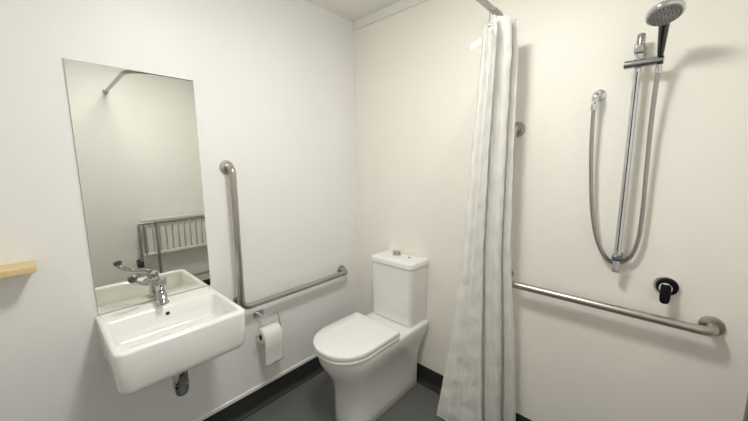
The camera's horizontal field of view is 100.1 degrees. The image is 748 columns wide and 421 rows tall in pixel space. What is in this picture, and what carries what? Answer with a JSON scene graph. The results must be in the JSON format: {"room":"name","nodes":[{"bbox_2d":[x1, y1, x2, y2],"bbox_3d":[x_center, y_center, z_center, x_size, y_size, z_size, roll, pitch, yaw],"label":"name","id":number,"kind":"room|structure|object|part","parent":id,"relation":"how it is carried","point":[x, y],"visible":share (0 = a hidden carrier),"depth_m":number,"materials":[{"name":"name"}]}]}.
{"room":"accessible bathroom","nodes":[
{"label":"accessible bathroom","id":0,"kind":"room"},
{"bbox_2d":[0,0,357,420],"bbox_3d":[-0.825,0.004,1.633,0.080,2.400,2.130,7,11,42],"label":"wall","id":1,"kind":"structure","parent":0,"point":[274,80],"depth_m":1.52,"materials":[{"name":"white paint"}]},
{"bbox_2d":[0,260,36,278],"bbox_3d":[-1.327,0.218,0.967,0.109,0.023,0.392,7,11,42],"label":"shelf","id":2,"kind":"object","parent":1,"relation":"attached to","point":[27,267],"visible":1,"depth_m":1.06,"materials":[{"name":"brown wood"}]},
{"bbox_2d":[63,58,210,314],"bbox_3d":[-0.989,-0.088,1.375,0.005,0.997,0.439,7,11,42],"label":"mirror","id":3,"kind":"object","parent":1,"relation":"attached to","point":[135,133],"visible":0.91,"depth_m":1.34,"materials":[{"name":"clear glass"}]},
{"bbox_2d":[95,286,244,394],"bbox_3d":[-0.837,0.510,1.317,0.416,0.168,0.445,7,11,42],"label":"washbasin","id":4,"kind":"object","parent":1,"relation":"attached to","point":[144,345],"visible":1,"depth_m":1.25,"materials":[{"name":"white ceramic"}]},
{"bbox_2d":[127,275,169,305],"bbox_3d":[-0.923,0.335,1.322,0.092,0.179,0.186,-1,8,-1],"label":"mixer tap","id":5,"kind":"object","parent":4,"relation":"on","point":[160,284],"visible":1,"depth_m":1.34,"materials":[{"name":"silver metal"}]},
{"bbox_3d":[-0.946,0.290,1.308,0.024,0.065,0.157,0,8,3],"label":"lever","id":6,"kind":"part","parent":5,"relation":"part of","materials":[{"name":"silver metal"}]},
{"bbox_3d":[-0.912,0.366,1.351,0.031,0.043,0.091,-7,11,-37],"label":"spout","id":7,"kind":"part","parent":5,"relation":"part of","materials":[{"name":"silver metal"}]},
{"bbox_2d":[172,370,189,396],"bbox_3d":[-0.896,0.685,1.399,0.256,0.199,0.068,7,11,42],"label":"trap","id":8,"kind":"object","parent":4,"relation":"attached to","point":[181,381],"visible":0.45,"depth_m":1.32,"materials":[{"name":"silver metal"}]},
{"bbox_2d":[194,354,316,420],"bbox_3d":[-0.814,1.074,1.730,0.008,0.022,2.046,7,11,42],"label":"trim","id":9,"kind":"structure","parent":1,"relation":"attached to","point":[245,394],"depth_m":1.84,"materials":[{"name":"white plastic"}]},
{"bbox_2d":[203,357,323,420],"bbox_3d":[-0.805,1.143,1.735,0.030,0.117,2.050,7,11,42],"label":"baseboard","id":10,"kind":"structure","parent":1,"relation":"attached to","point":[252,403],"depth_m":1.92,"materials":[{"name":"grey plastic"}]},
{"bbox_2d":[253,309,280,337],"bbox_3d":[-0.630,0.641,1.820,0.076,0.124,0.159,7,11,42],"label":"toilet roll holder","id":11,"kind":"object","parent":1,"relation":"attached to","point":[259,313],"visible":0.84,"depth_m":1.80,"materials":[{"name":"silver metal"}]},
{"bbox_3d":[-0.670,0.598,1.818,0.012,0.038,0.060,7,11,42],"label":"wall plate","id":12,"kind":"part","parent":11,"relation":"part of","materials":[{"name":"silver metal"}]},
{"bbox_2d":[257,322,282,367],"bbox_3d":[-0.602,0.772,1.821,0.096,0.220,0.114,7,11,42],"label":"toilet roll","id":13,"kind":"object","parent":11,"relation":"on","point":[271,336],"visible":1,"depth_m":1.79,"materials":[{"name":"paper"}]},
{"bbox_2d":[219,160,347,308],"bbox_3d":[-0.468,0.109,1.919,0.084,0.818,0.835,7,11,42],"label":"grab rail","id":14,"kind":"object","parent":1,"relation":"attached to","point":[226,167],"visible":0.98,"depth_m":1.64,"materials":[{"name":"silver metal"}]},
{"bbox_2d":[243,370,445,420],"bbox_3d":[-0.066,1.335,1.081,2.190,0.080,2.210,7,11,42],"label":"floor","id":15,"kind":"structure","parent":0,"point":[313,400],"depth_m":1.88,"materials":[{"name":"grey plastic"}]},
{"bbox_2d":[313,249,428,420],"bbox_3d":[-0.021,0.736,1.849,0.360,0.879,0.730,7,11,42],"label":"toilet","id":16,"kind":"object","parent":15,"relation":"on","point":[370,360],"visible":1,"depth_m":1.82,"materials":[{"name":"white glazed ceramic"},{"name":"white plastic"},{"name":"chrome"}]},
{"bbox_3d":[-0.122,0.697,1.732,0.360,0.028,0.430,7,11,42],"label":"seat lid","id":17,"kind":"part","parent":16,"relation":"part of","materials":[{"name":"white plastic"}]},
{"bbox_3d":[-0.121,0.723,1.736,0.359,0.022,0.428,7,11,42],"label":"seat","id":18,"kind":"part","parent":16,"relation":"part of","materials":[{"name":"white plastic"}]},
{"bbox_3d":[0.155,0.311,1.993,0.333,0.037,0.187,7,11,42],"label":"cistern lid","id":19,"kind":"part","parent":16,"relation":"part of","materials":[{"name":"white ceramic"}]},
{"bbox_2d":[305,0,400,21],"bbox_3d":[-0.081,-1.118,0.717,2.190,0.080,2.210,7,11,42],"label":"ceiling","id":20,"kind":"structure","parent":0,"point":[352,10],"depth_m":1.93,"materials":[{"name":"paint"}]},
{"bbox_2d":[354,0,747,420],"bbox_3d":[0.645,-0.011,1.675,2.030,2.400,0.080,7,11,42],"label":"wall","id":21,"kind":"structure","parent":0,"point":[417,70],"depth_m":1.37,"materials":[{"name":"beige paint"}]},
{"bbox_2d":[353,0,426,30],"bbox_3d":[0.606,-1.165,1.469,2.030,0.056,0.014,7,11,42],"label":"trim","id":22,"kind":"structure","parent":21,"relation":"attached to","point":[399,6],"depth_m":1.95,"materials":[{"name":"paint"}]},
{"bbox_2d":[417,363,531,420],"bbox_3d":[0.615,1.125,1.802,2.030,0.117,0.030,7,11,42],"label":"baseboard","id":23,"kind":"structure","parent":21,"relation":"attached to","point":[426,377],"depth_m":2.03,"materials":[{"name":"grey plastic"}]},
{"bbox_2d":[476,0,503,15],"bbox_3d":[0.622,-0.767,0.765,0.990,0.046,1.108,7,11,42],"label":"rail","id":24,"kind":"object","parent":21,"relation":"attached to","point":[486,4],"visible":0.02,"depth_m":1.29,"materials":[{"name":"silver metal"}]},
{"bbox_2d":[436,7,518,420],"bbox_3d":[0.527,0.147,1.456,0.404,2.046,0.166,0,8,2],"label":"shower curtain","id":25,"kind":"object","parent":24,"relation":"hanging from","point":[478,384],"visible":1,"depth_m":1.46,"materials":[{"name":"white fabric"}]},
{"bbox_2d":[591,89,606,101],"bbox_3d":[0.905,-0.466,1.266,0.048,0.055,0.064,7,11,42],"label":"outlet","id":26,"kind":"object","parent":21,"relation":"attached to","point":[598,95],"visible":1,"depth_m":1.26,"materials":[{"name":"silver metal"}]},
{"bbox_2d":[512,122,725,335],"bbox_3d":[0.934,0.019,1.299,0.793,0.824,0.084,7,11,42],"label":"grab rail","id":27,"kind":"object","parent":21,"relation":"attached to","point":[706,325],"visible":0.65,"depth_m":1.24,"materials":[{"name":"silver metal"}]},
{"bbox_2d":[611,33,664,272],"bbox_3d":[0.997,-0.198,1.206,0.112,0.903,0.085,7,11,42],"label":"riser rail","id":28,"kind":"object","parent":21,"relation":"attached to","point":[640,49],"visible":1,"depth_m":1.19,"materials":[{"name":"silver metal"}]},
{"bbox_2d":[589,64,662,264],"bbox_3d":[0.964,-0.151,1.246,0.060,0.762,0.205,-8,11,-41],"label":"shower hose","id":29,"kind":"object","parent":28,"relation":"attached to","point":[658,68],"visible":0.95,"depth_m":1.22,"materials":[{"name":"metal"}]},
{"bbox_3d":[0.980,-0.202,1.210,0.023,0.870,0.023,7,11,42],"label":"rail","id":30,"kind":"part","parent":28,"relation":"part of","materials":[{"name":"silver metal"}]},
{"bbox_2d":[645,0,685,56],"bbox_3d":[0.952,-0.594,1.032,0.097,0.130,0.172,7,11,42],"label":"shower","id":31,"kind":"object","parent":28,"relation":"on","point":[665,12],"visible":1,"depth_m":1.00,"materials":[{"name":"metal"}]},
{"bbox_3d":[0.972,-0.591,1.052,0.030,0.118,0.116,7,11,42],"label":"handle","id":32,"kind":"part","parent":31,"relation":"part of","materials":[{"name":"metal"}]},
{"bbox_2d":[653,276,678,303],"bbox_3d":[1.110,0.303,1.193,0.075,0.090,0.064,7,11,42],"label":"mixer valve","id":33,"kind":"object","parent":21,"relation":"attached to","point":[666,287],"visible":1,"depth_m":1.18,"materials":[{"name":"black metal"}]},
{"bbox_3d":[1.129,0.292,1.214,0.074,0.074,0.006,7,11,42],"label":"wall plate","id":34,"kind":"part","parent":33,"relation":"part of","materials":[{"name":"silver metal"}]},
{"bbox_3d":[1.097,0.315,1.182,0.032,0.070,0.027,7,11,42],"label":"lever","id":35,"kind":"part","parent":33,"relation":"part of","materials":[{"name":"black plastic"}]},
{"bbox_3d":[0.731,0.204,0.222,0.080,2.400,2.130,7,11,42],"label":"wall","id":36,"kind":"structure","parent":0,"visible":0},
{"bbox_2d":[743,394,747,420],"bbox_3d":[0.936,0.735,0.683,0.132,0.656,0.886,7,11,42],"label":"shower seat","id":37,"kind":"object","parent":36,"relation":"attached to","point":[745,416],"visible":1,"depth_m":0.90,"materials":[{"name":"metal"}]}
]}

